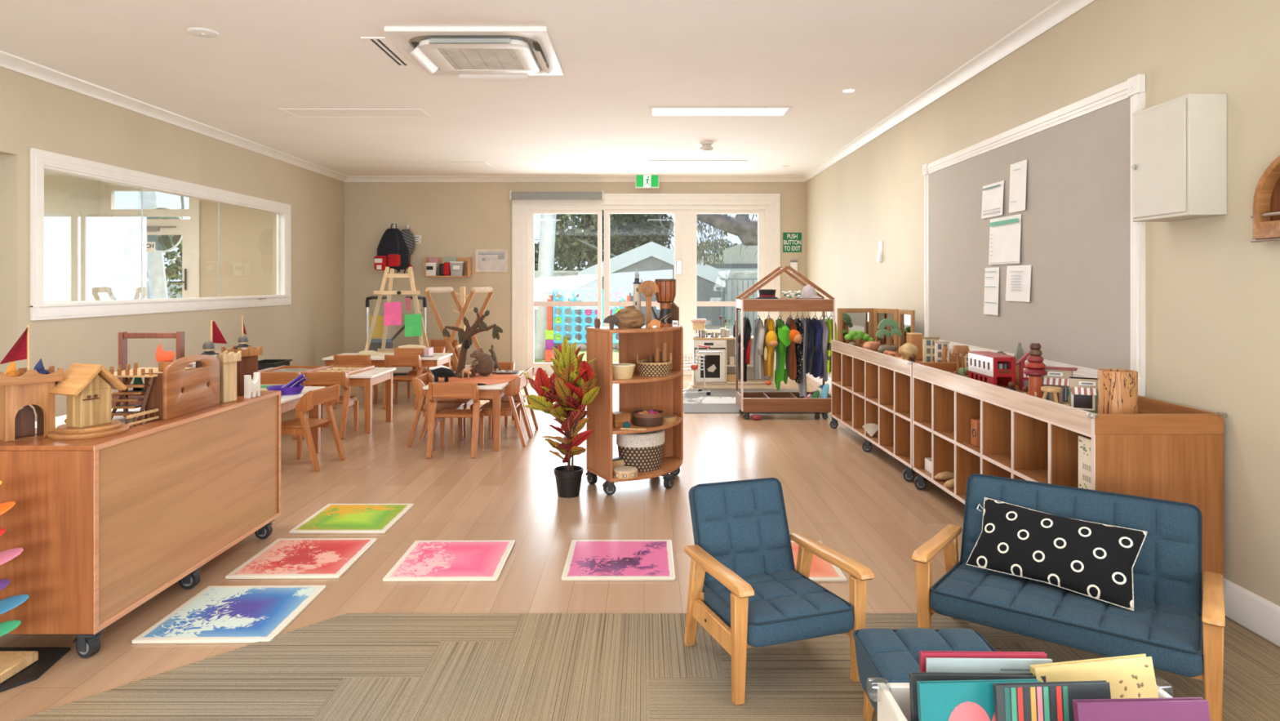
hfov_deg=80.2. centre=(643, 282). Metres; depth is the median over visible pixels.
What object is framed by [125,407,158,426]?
fence
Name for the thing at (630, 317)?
driftwood
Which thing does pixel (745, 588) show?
armchair
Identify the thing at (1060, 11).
trim
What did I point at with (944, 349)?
wooden figure
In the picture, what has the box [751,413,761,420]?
toy
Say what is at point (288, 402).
table
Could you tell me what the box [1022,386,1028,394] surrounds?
doll
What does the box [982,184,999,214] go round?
print
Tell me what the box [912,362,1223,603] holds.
shelf
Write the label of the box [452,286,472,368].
stand
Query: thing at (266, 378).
chair
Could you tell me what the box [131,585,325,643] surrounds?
floor mat
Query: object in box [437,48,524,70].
grille
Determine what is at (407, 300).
paper sheet
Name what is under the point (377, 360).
table
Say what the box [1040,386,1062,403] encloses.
table
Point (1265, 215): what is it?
shelf
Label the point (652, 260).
garden shed
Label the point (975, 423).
box
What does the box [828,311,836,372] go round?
costume
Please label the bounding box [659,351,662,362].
roller
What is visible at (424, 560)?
floor tile
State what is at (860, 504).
floor
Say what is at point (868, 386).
shelf
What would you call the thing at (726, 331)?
stand
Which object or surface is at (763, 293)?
hat
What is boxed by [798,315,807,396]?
costume
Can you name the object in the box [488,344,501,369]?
animal figure
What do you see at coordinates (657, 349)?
roller
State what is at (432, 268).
tub
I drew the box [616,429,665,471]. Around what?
rope basket
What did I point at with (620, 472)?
tambourine
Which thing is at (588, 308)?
disc
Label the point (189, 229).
door
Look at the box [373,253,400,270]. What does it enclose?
waist bag
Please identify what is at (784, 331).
hood
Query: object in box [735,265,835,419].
rack
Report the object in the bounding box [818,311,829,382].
costume
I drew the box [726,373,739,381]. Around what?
tub
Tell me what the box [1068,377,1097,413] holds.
shop
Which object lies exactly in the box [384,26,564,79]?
air conditioner
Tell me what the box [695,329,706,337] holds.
pot
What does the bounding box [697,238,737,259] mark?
tree
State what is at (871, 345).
animal figure
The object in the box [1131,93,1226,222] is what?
upper cabinet
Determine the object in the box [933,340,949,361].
house
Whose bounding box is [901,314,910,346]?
mirror glass
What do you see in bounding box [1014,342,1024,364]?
block
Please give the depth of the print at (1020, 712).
1.42 m
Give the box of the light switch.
[877,240,883,262]
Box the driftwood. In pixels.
[613,305,644,328]
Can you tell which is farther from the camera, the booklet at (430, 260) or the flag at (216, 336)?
the booklet at (430, 260)
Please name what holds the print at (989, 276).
attached to the notice at (991, 275)
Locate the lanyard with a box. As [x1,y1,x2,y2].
[407,227,413,269]
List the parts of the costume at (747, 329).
red panel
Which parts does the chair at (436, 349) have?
leg, seat, backrest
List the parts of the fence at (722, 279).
rail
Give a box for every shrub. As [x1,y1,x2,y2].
[113,216,188,297]
[533,241,578,270]
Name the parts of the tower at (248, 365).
crown, crown, crown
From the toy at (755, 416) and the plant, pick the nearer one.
the plant
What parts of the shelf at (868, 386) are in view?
panel, rail, shelf, shelf, edge trim, panel, rail, rail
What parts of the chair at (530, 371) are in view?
leg, seat, leg, backrest, leg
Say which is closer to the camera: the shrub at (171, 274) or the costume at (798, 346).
the costume at (798, 346)
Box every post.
[139,191,168,298]
[533,213,555,359]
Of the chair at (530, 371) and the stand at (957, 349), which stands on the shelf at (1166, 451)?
the stand at (957, 349)
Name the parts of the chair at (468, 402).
seat, leg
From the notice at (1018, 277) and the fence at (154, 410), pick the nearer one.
the fence at (154, 410)
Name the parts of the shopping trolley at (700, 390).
push handle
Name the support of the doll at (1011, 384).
on the shelf at (1166, 451)
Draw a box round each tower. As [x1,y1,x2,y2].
[215,350,241,402]
[221,345,262,395]
[1016,351,1029,390]
[1023,342,1047,398]
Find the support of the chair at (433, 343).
on the floor at (860, 504)
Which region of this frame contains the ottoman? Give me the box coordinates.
[852,627,997,720]
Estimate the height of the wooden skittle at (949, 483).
0.055 m
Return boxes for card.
[671,320,678,326]
[1078,435,1091,489]
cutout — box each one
[603,314,619,328]
[638,280,659,327]
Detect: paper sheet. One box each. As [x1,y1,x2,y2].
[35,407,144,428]
[368,315,383,337]
[383,302,401,325]
[404,297,410,311]
[404,313,422,337]
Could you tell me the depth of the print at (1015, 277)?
4.61 m
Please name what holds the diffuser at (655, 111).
attached to the recessed light at (653, 111)
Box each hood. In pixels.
[5,360,17,373]
[33,357,44,369]
[737,333,745,344]
[765,318,777,347]
[777,324,791,346]
[789,329,800,342]
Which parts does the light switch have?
plate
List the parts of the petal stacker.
board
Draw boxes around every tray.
[0,646,70,692]
[257,365,325,373]
[260,384,279,390]
[302,364,374,375]
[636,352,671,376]
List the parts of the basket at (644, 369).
loop handle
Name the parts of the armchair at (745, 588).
leg, rail, rail, armrest, leg, backrest, seat, leg, armrest, leg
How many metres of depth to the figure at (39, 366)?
2.79 m
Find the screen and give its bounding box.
[836,307,915,351]
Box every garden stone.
[554,342,559,348]
[576,343,586,350]
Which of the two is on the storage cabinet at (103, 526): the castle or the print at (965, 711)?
the castle
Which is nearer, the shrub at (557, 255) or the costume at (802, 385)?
the costume at (802, 385)
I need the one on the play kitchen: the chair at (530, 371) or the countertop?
the countertop
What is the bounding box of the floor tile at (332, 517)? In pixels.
[288,503,413,533]
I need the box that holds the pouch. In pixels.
[439,262,450,275]
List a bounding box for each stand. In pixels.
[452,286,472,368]
[720,315,725,337]
[724,319,730,337]
[950,345,969,372]
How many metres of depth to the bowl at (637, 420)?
4.78 m
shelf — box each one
[424,257,471,276]
[585,306,683,494]
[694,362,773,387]
[829,339,961,481]
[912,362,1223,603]
[1250,155,1279,242]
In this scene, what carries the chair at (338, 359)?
on the floor at (860, 504)
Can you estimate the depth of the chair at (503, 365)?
7.16 m
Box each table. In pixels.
[259,367,395,433]
[280,386,324,453]
[321,352,453,386]
[422,370,524,450]
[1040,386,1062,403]
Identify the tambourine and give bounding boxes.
[613,466,638,479]
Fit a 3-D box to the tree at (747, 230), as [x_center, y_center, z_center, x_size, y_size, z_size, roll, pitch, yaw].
[2.574,-0.047,14.263,4.654,3.253,0.780,0,0,5]
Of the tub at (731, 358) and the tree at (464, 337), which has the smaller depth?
the tree at (464, 337)
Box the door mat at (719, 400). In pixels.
[683,388,828,413]
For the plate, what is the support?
on the cloth
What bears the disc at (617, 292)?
in the game
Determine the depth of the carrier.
3.51 m
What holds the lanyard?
hanging from the strip
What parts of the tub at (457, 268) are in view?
lid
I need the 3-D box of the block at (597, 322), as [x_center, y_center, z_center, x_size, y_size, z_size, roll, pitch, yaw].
[-0.298,0.259,4.860,0.040,0.058,0.020,0,0,-5]
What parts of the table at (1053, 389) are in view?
leg, leg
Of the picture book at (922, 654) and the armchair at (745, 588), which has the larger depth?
the armchair at (745, 588)
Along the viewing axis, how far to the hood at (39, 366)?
2.79 m
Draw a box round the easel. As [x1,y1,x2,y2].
[353,266,431,394]
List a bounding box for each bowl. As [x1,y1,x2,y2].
[613,363,635,378]
[631,408,663,426]
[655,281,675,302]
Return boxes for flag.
[0,324,30,369]
[210,320,226,343]
[241,315,246,335]
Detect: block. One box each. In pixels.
[244,372,260,398]
[594,318,600,328]
[647,319,661,328]
[906,332,922,359]
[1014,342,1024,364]
[1097,368,1137,413]
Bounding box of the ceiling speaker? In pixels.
[186,27,218,37]
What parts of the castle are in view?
crown, crown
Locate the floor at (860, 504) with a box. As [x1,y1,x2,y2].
[0,374,1202,720]
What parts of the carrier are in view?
handle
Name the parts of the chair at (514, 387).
leg, rail, seat, leg, backrest, leg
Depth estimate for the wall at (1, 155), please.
5.14 m
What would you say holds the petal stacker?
on the tray at (48, 656)
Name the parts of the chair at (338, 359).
leg, backrest, leg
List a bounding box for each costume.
[737,311,751,382]
[752,315,764,380]
[762,311,777,385]
[774,315,791,390]
[785,311,802,379]
[791,311,803,384]
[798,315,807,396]
[804,311,814,374]
[809,311,822,377]
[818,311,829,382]
[824,311,831,373]
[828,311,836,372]
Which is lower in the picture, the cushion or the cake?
the cushion
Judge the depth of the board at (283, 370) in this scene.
6.84 m
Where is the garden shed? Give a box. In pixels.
[577,239,724,340]
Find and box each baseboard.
[374,364,471,373]
[805,372,1279,646]
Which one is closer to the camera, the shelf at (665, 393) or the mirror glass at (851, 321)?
the shelf at (665, 393)
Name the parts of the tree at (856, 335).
crown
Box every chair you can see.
[257,371,311,439]
[280,383,345,471]
[302,371,358,439]
[332,354,377,408]
[382,354,426,408]
[406,346,445,398]
[407,372,464,448]
[423,370,473,437]
[426,338,457,371]
[426,382,484,457]
[470,361,515,426]
[480,371,532,446]
[488,366,538,436]
[1063,395,1070,406]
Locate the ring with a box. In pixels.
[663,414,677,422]
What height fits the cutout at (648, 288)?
0.303 m
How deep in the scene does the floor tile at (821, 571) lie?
3.40 m
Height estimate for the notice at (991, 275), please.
0.308 m
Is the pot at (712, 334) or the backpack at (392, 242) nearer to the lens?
the pot at (712, 334)
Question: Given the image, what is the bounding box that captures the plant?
[521,335,599,497]
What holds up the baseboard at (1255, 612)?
attached to the wall at (1212, 293)
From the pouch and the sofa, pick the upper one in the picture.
the pouch
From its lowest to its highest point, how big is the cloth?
0.020 m
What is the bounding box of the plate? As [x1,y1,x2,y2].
[493,369,519,373]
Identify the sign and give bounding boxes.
[133,241,155,252]
[635,174,658,187]
[782,232,801,252]
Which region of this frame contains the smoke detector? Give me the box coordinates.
[699,141,713,151]
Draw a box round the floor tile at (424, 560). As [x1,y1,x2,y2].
[382,539,515,581]
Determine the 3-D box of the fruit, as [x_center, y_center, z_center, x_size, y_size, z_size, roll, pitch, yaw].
[0.575,0.963,8.700,0.086,0.070,0.089,0,0,0]
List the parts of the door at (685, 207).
sash, sliding sash, handle, sash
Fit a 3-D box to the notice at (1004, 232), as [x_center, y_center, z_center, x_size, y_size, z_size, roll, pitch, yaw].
[2.255,-0.265,4.761,0.012,0.296,0.412,0,0,0]
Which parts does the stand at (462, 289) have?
post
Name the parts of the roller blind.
chain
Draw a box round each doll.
[909,353,915,361]
[1008,382,1015,391]
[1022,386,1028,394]
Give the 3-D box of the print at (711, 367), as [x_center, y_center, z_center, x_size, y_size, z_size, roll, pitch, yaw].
[0.835,1.050,9.354,0.110,0.100,0.002,0,0,0]
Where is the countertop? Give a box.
[690,335,753,339]
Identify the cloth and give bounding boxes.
[437,372,518,384]
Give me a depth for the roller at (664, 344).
4.94 m
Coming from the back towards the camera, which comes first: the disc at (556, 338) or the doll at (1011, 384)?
the disc at (556, 338)
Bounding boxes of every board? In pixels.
[270,368,312,372]
[671,302,679,325]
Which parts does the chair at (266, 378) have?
backrest, leg, leg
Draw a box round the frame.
[424,286,493,372]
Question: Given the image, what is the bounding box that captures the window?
[30,147,291,320]
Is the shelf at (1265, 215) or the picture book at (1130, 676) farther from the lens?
the shelf at (1265, 215)
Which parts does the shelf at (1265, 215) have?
chrome rod, chrome rod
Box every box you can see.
[394,344,433,355]
[613,410,630,427]
[970,418,980,446]
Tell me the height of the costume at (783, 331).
0.781 m
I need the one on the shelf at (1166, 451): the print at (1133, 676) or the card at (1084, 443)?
the card at (1084, 443)
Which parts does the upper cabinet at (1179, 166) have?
cabinet door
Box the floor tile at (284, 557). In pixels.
[225,537,377,578]
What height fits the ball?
0.046 m
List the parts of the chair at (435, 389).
leg, rail, leg, backrest, seat, leg, leg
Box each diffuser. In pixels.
[285,110,426,116]
[391,162,487,165]
[650,161,744,164]
[652,108,787,115]
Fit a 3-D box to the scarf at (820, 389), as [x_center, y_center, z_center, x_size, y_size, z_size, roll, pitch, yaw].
[1.657,1.083,7.292,0.099,0.155,0.063,0,0,0]
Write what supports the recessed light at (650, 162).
in the ceiling
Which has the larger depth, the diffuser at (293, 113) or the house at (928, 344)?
the diffuser at (293, 113)
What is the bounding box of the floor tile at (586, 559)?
[560,539,675,580]
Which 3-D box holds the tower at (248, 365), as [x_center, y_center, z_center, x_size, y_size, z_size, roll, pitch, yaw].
[-2.030,0.441,3.840,0.130,0.242,0.134,0,0,24]
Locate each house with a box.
[697,243,758,319]
[922,336,939,361]
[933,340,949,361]
[964,354,968,368]
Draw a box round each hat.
[755,288,779,298]
[795,284,822,298]
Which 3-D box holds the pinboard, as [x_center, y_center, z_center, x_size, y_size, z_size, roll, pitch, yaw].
[2.259,-0.215,4.790,0.042,1.466,2.676,0,0,0]
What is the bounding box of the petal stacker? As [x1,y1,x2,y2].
[0,480,38,683]
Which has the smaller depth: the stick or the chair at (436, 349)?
the stick
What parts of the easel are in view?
leg, tray rail, leg, paper rail, rail, leg, leg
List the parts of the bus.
panel, panel, panel, name plate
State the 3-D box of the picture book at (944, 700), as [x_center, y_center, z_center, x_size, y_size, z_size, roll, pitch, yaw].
[0.644,0.900,1.443,0.237,0.269,0.051,0,0,-2]
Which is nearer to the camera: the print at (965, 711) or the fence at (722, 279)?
the print at (965, 711)
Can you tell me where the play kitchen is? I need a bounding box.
[690,329,774,387]
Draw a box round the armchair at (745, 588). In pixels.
[684,477,874,705]
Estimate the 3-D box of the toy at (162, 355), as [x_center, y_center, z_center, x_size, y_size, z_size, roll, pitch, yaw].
[-2.048,0.298,3.253,0.072,0.076,0.016,0,0,-25]
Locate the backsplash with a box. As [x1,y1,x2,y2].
[693,329,719,335]
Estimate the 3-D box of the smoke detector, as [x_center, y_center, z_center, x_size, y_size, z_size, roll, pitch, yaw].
[0.670,-1.452,8.140,0.150,0.095,0.150,0,0,0]
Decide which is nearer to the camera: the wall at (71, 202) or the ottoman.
the ottoman
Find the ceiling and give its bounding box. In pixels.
[0,0,1057,175]
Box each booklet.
[428,257,438,275]
[442,256,456,275]
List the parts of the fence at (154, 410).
rail, rail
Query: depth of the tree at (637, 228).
21.16 m
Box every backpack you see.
[377,223,408,273]
[398,229,414,273]
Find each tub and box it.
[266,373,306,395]
[423,262,439,275]
[449,261,465,275]
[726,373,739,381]
[728,355,734,364]
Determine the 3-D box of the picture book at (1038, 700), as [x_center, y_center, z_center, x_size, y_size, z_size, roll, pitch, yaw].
[0.770,0.888,1.413,0.221,0.268,0.055,0,0,-3]
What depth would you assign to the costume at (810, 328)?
7.31 m
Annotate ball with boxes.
[622,421,630,427]
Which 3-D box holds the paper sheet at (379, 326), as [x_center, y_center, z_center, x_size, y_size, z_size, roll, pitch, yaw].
[-3.302,0.545,9.397,0.173,0.276,0.059,0,0,0]
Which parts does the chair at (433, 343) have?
backrest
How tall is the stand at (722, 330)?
0.260 m
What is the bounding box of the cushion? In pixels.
[965,497,1147,610]
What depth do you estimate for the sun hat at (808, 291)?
7.35 m
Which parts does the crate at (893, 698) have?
panel, panel, panel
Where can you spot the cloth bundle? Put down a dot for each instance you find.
(371, 353)
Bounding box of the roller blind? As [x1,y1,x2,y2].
[510,190,603,307]
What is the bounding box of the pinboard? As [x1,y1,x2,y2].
[922,74,1145,396]
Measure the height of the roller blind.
1.640 m
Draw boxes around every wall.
[0,66,344,421]
[0,154,2,372]
[44,170,98,302]
[200,182,805,364]
[805,0,1279,605]
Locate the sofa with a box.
[911,473,1225,720]
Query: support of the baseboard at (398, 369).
attached to the wall at (451, 219)
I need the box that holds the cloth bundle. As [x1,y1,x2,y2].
[356,350,379,355]
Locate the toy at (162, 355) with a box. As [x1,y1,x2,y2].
[155,343,175,361]
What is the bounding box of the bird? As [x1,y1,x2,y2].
[958,367,968,376]
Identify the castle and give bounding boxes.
[0,365,63,441]
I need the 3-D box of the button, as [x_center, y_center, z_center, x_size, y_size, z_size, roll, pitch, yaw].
[2.115,-0.228,10.718,0.100,0.175,0.044,0,0,0]
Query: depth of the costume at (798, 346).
7.29 m
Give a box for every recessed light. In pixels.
[279,108,431,117]
[386,161,491,166]
[648,106,792,115]
[648,160,747,164]
[843,88,854,92]
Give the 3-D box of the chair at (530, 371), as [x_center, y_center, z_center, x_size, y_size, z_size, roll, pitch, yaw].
[-1.127,1.024,6.600,0.377,0.558,0.380,0,0,0]
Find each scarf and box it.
[810,390,819,397]
[816,387,822,397]
[820,383,829,397]
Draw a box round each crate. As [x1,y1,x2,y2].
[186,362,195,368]
[257,359,292,370]
[877,682,1172,720]
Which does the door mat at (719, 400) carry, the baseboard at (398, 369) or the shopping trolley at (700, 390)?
the shopping trolley at (700, 390)
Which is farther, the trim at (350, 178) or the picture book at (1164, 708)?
the trim at (350, 178)
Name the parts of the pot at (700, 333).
pot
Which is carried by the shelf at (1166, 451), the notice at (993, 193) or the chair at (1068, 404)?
the chair at (1068, 404)
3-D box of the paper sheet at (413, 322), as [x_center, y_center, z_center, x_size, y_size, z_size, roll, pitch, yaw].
[-2.724,0.502,8.971,0.218,0.271,0.047,0,0,0]
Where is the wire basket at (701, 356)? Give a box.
[683,354,705,371]
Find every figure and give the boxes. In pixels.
[4,360,19,376]
[33,357,48,373]
[200,341,219,363]
[233,335,251,349]
[429,364,454,382]
[462,367,471,378]
[469,364,477,375]
[470,347,494,375]
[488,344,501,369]
[848,341,856,346]
[862,340,880,351]
[877,343,897,353]
[883,350,900,357]
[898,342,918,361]
[941,346,947,361]
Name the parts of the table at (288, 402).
leg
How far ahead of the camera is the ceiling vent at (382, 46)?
4.91 m
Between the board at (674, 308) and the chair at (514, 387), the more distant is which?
the chair at (514, 387)
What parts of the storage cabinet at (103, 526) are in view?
panel, edge trim, panel, panel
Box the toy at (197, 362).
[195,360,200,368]
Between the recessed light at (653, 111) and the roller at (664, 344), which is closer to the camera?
the roller at (664, 344)
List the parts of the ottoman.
leg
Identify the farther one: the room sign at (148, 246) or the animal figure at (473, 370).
the room sign at (148, 246)
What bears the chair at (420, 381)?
on the floor at (860, 504)
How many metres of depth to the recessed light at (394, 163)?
9.54 m
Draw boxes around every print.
[478,252,504,267]
[707,364,715,372]
[948,701,995,720]
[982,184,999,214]
[984,271,995,302]
[1000,668,1030,671]
[1004,685,1069,720]
[1009,271,1022,290]
[1119,664,1148,697]
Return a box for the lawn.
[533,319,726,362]
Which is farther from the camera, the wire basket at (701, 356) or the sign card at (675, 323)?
the wire basket at (701, 356)
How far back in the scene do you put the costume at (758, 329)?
7.31 m
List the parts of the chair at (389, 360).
leg, leg, backrest, seat, leg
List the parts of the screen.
panel frame, panel frame, panel frame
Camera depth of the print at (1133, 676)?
1.50 m
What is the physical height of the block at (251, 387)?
0.119 m
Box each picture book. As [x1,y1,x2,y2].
[909,671,1045,720]
[916,678,1040,720]
[919,650,1047,671]
[925,657,1052,672]
[992,680,1111,720]
[1029,653,1158,698]
[1072,697,1210,720]
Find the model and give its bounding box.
[633,269,640,311]
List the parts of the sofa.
leg, armrest, leg, seat, rail, backrest, leg, armrest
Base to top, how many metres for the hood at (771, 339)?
0.285 m
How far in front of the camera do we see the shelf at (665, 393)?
4.91 m
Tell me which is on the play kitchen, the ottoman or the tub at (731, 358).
the tub at (731, 358)
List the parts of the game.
orange post, grid panel, grid panel, orange post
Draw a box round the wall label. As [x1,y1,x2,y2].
[413,235,421,239]
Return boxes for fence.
[113,268,182,300]
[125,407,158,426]
[533,270,579,337]
[719,278,758,335]
[727,270,758,334]
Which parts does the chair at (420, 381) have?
leg, backrest, leg, rail, seat, leg, leg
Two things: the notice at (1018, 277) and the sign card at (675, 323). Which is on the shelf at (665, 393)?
the sign card at (675, 323)
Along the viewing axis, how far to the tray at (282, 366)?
7.00 m
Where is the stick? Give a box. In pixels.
[620,427,646,430]
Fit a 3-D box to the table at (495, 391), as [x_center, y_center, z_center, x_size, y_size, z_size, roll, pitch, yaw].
[-1.397,1.050,6.380,0.610,0.500,1.070,0,0,0]
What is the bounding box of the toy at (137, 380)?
[131,377,144,395]
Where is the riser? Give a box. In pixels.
[1015,364,1018,385]
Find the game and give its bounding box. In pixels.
[545,288,630,362]
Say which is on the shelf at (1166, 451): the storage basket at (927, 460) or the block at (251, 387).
the storage basket at (927, 460)
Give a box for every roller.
[647,355,653,362]
[654,347,660,362]
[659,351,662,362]
[662,342,667,362]
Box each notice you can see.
[475,248,507,271]
[981,180,1004,218]
[983,266,999,315]
[988,213,1021,264]
[1005,264,1031,302]
[1008,159,1026,213]
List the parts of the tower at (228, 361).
crown, crown, crown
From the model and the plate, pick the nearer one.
the model
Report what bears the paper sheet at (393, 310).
attached to the easel
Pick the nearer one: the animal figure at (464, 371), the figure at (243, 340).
the figure at (243, 340)
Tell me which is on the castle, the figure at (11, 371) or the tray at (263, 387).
the figure at (11, 371)
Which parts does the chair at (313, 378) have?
leg, leg, backrest, leg, seat, rail, leg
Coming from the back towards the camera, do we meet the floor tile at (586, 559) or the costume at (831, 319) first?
the costume at (831, 319)
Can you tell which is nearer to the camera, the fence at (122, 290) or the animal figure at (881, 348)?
the animal figure at (881, 348)
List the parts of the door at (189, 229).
handle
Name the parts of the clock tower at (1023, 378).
tower door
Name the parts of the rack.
post, post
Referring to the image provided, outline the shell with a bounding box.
[862,422,878,435]
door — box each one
[98,180,199,300]
[511,193,780,374]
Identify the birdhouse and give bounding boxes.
[47,363,128,439]
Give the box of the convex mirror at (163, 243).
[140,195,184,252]
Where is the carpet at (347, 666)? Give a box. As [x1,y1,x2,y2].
[13,613,1279,720]
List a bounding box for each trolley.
[365,296,426,376]
[683,344,711,395]
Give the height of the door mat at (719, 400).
0.008 m
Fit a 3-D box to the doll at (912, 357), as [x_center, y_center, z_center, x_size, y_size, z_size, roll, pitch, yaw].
[1.845,0.538,5.220,0.052,0.102,0.051,0,0,0]
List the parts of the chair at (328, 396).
rail, leg, seat, leg, rail, backrest, leg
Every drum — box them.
[613,457,624,468]
[654,279,675,326]
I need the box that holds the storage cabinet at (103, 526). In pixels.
[0,390,280,657]
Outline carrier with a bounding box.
[111,331,184,405]
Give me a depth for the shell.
5.81 m
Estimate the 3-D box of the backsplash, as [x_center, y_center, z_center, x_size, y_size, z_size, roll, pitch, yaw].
[0.825,0.650,9.717,0.370,0.100,0.015,0,0,0]
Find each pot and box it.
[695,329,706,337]
[709,332,720,337]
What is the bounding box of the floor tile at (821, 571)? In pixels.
[791,540,847,582]
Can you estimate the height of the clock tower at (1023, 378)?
0.205 m
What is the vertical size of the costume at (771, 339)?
0.732 m
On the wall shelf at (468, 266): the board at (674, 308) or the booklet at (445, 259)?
the booklet at (445, 259)
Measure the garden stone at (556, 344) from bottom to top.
0.155 m
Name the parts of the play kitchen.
oven door, control panel, panel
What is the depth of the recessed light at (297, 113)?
6.69 m
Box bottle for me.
[733,320,738,337]
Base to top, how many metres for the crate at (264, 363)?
0.112 m
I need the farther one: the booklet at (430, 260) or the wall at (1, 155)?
the booklet at (430, 260)
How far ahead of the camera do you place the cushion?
2.57 m
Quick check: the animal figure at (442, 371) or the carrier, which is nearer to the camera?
the carrier
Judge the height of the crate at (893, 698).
0.454 m
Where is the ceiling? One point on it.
(619, 60)
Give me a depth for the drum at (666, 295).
4.99 m
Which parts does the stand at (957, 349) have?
post, post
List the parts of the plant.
stem, pot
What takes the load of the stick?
on the shelf at (665, 393)
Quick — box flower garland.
[782,290,800,297]
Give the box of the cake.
[691,318,706,330]
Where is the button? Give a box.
[790,260,797,272]
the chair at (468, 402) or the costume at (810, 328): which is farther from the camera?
the costume at (810, 328)
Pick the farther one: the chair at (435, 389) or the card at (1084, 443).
the chair at (435, 389)
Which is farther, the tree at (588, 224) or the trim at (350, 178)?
the tree at (588, 224)
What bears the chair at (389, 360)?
on the floor at (860, 504)
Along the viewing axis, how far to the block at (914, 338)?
5.81 m
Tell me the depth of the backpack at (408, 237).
10.59 m
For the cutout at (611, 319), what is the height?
0.090 m
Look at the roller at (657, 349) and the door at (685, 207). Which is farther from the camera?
the door at (685, 207)
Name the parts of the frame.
rail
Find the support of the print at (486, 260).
attached to the framed notice at (486, 260)
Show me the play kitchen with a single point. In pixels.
(717, 366)
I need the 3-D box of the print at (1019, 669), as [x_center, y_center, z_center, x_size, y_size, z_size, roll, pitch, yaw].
[0.759,0.796,1.541,0.071,0.025,0.001,0,-5,1]
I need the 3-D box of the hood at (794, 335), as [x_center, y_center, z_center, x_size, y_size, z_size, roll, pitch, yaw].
[1.428,0.505,7.245,0.127,0.120,0.098,0,0,0]
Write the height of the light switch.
0.200 m
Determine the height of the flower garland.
0.071 m
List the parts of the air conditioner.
panel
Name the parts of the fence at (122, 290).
red rail, green rail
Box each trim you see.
[0,50,347,182]
[345,175,804,182]
[800,0,1095,182]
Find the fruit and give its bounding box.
[690,364,697,369]
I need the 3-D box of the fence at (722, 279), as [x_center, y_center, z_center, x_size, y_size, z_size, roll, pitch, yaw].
[2.600,0.610,16.600,1.900,1.420,0.030,0,0,0]
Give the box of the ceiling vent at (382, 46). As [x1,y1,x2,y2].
[360,36,415,66]
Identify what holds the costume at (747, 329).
hanging from the rack
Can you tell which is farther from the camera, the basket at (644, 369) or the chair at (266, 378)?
the chair at (266, 378)
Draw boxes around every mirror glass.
[842,312,868,345]
[877,312,893,345]
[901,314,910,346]
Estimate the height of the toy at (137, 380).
0.142 m
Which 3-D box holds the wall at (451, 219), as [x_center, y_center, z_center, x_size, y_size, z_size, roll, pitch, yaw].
[-2.777,-0.070,10.790,10.115,2.860,0.100,0,0,0]
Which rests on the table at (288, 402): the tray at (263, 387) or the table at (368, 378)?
the tray at (263, 387)
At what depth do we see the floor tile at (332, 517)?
4.15 m
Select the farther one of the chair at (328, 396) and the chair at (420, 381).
the chair at (420, 381)
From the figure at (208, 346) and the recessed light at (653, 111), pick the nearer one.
the figure at (208, 346)
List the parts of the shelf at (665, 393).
panel, panel, angled slat, panel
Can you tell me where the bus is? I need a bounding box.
[968,351,1015,389]
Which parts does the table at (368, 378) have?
leg, leg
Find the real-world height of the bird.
0.095 m
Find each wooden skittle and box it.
[933,471,954,479]
[943,478,954,487]
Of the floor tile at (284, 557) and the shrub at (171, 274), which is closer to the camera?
the floor tile at (284, 557)
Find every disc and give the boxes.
[554,316,561,324]
[554,333,561,340]
[584,307,591,315]
[615,291,622,298]
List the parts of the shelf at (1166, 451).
panel, rail, shelf, shelf, rail, edge trim, rail, panel, rail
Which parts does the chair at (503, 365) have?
backrest, leg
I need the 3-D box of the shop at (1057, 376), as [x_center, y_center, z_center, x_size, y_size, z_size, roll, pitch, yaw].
[2.027,0.503,3.728,0.167,0.173,0.096,0,0,34]
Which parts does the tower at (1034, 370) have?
post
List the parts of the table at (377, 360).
leg, leg, leg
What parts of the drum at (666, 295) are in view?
tuning cord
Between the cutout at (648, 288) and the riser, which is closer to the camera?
the riser
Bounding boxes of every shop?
[1041,365,1077,404]
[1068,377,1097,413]
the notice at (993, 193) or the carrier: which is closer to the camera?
the carrier
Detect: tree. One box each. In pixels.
[442,306,502,377]
[553,209,633,271]
[612,213,674,255]
[657,213,758,266]
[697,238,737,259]
[844,329,873,347]
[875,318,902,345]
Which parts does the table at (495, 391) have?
leg, leg, leg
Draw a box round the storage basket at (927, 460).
[924,457,931,473]

